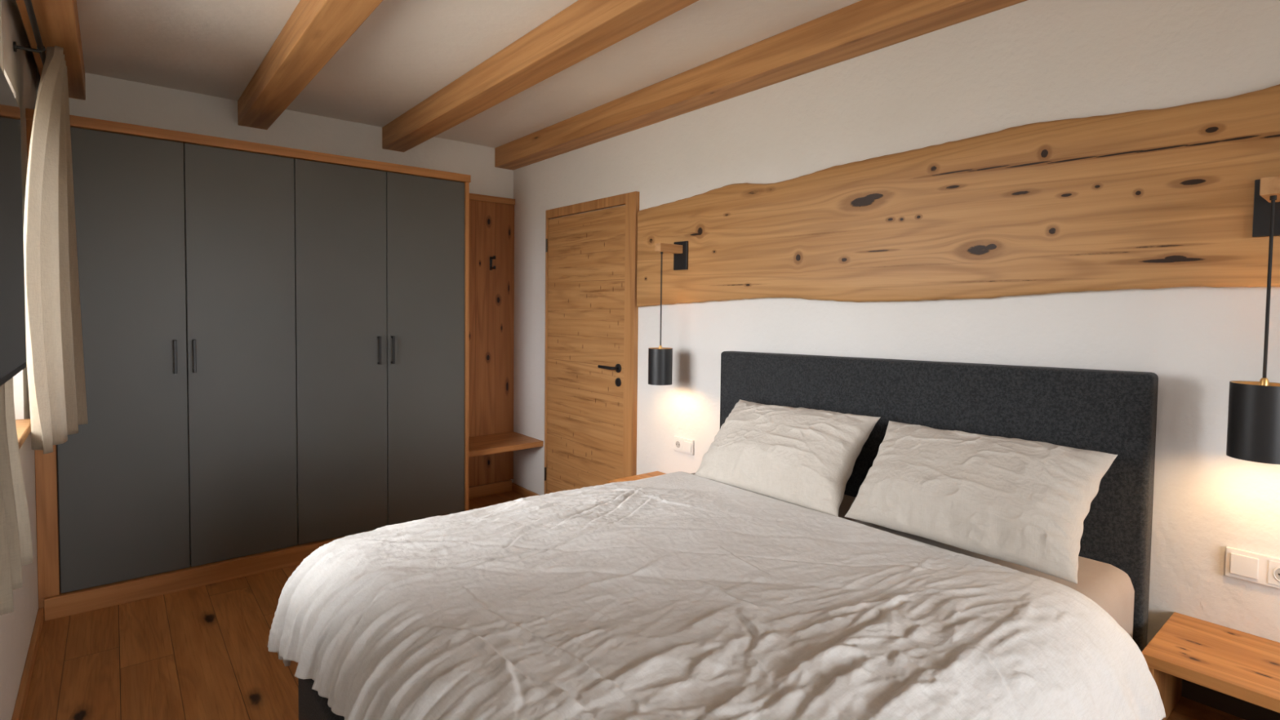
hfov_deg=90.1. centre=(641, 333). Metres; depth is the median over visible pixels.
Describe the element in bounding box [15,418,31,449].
window sill
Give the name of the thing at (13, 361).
television
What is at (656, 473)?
nightstand
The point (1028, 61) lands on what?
wall
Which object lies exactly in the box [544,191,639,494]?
door
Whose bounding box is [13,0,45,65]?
curtain rod
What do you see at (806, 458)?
pillow
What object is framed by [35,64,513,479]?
wall
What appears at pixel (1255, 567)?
wall socket
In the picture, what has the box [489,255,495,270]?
coat hook
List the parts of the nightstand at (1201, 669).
panel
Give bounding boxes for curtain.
[0,0,33,615]
[23,45,88,453]
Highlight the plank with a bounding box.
[636,84,1279,306]
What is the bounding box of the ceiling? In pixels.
[15,0,861,147]
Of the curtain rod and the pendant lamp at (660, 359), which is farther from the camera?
the pendant lamp at (660, 359)
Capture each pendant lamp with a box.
[648,240,688,385]
[1226,175,1279,464]
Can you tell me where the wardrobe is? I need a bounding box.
[25,108,471,621]
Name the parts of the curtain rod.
rod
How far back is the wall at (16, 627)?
2.44 m
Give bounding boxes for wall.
[0,0,38,719]
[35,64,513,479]
[511,0,1279,644]
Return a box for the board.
[468,431,543,457]
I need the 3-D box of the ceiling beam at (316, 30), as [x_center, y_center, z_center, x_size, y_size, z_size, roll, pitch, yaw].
[-0.136,-1.130,1.138,0.147,0.138,6.608,-1,3,-40]
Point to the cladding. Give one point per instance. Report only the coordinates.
(491, 218)
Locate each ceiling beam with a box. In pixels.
[16,0,85,100]
[237,0,382,129]
[382,0,698,152]
[494,0,1026,169]
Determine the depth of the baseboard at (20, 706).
2.32 m
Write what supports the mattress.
on the bed
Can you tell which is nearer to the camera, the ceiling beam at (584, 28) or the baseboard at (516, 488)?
the ceiling beam at (584, 28)
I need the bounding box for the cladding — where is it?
[468,193,515,498]
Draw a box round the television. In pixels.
[0,66,26,386]
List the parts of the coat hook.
plate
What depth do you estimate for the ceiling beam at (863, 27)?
2.78 m
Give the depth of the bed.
1.98 m
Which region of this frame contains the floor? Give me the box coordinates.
[22,490,524,719]
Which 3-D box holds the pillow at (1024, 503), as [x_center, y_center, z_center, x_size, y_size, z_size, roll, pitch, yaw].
[0.964,0.453,1.901,0.298,0.301,0.665,-1,3,-40]
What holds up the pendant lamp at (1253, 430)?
attached to the plank
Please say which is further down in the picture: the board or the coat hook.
the board
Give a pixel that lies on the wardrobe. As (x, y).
(276, 339)
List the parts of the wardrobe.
door, handle, handle, door, door, handle, handle, door, panel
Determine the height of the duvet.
0.420 m
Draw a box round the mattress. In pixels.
[690,472,1134,637]
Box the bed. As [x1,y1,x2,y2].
[297,351,1158,719]
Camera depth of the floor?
2.46 m
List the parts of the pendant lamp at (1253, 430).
lamp shade, wall plate, cord, arm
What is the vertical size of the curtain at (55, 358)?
1.511 m
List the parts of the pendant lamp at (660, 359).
lamp shade, cord, arm, wall plate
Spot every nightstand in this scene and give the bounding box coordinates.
[607,471,666,483]
[1142,612,1279,719]
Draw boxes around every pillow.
[693,399,879,516]
[844,421,1117,583]
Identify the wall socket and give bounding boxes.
[673,435,693,455]
[1224,546,1279,589]
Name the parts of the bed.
headboard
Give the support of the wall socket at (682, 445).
attached to the wall at (1028, 61)
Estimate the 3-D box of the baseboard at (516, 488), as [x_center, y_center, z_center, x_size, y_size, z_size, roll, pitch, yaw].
[-0.827,1.166,4.638,0.018,0.055,0.508,-1,3,-40]
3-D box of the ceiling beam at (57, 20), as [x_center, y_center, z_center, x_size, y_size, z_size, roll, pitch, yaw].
[-0.752,-1.117,0.628,0.148,0.138,6.608,-1,3,-40]
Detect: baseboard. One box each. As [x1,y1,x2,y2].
[11,607,44,719]
[511,482,540,497]
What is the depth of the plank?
2.10 m
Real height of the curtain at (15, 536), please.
1.510 m
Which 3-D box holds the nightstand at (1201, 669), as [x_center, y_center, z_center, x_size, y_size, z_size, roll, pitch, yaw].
[1.509,1.070,1.551,0.348,0.538,0.425,-1,3,-40]
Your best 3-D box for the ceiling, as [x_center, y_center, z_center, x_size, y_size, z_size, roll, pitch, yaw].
[0.161,-1.305,1.375,3.177,0.200,7.208,-1,3,-40]
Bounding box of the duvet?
[267,471,1165,719]
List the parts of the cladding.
rail, rail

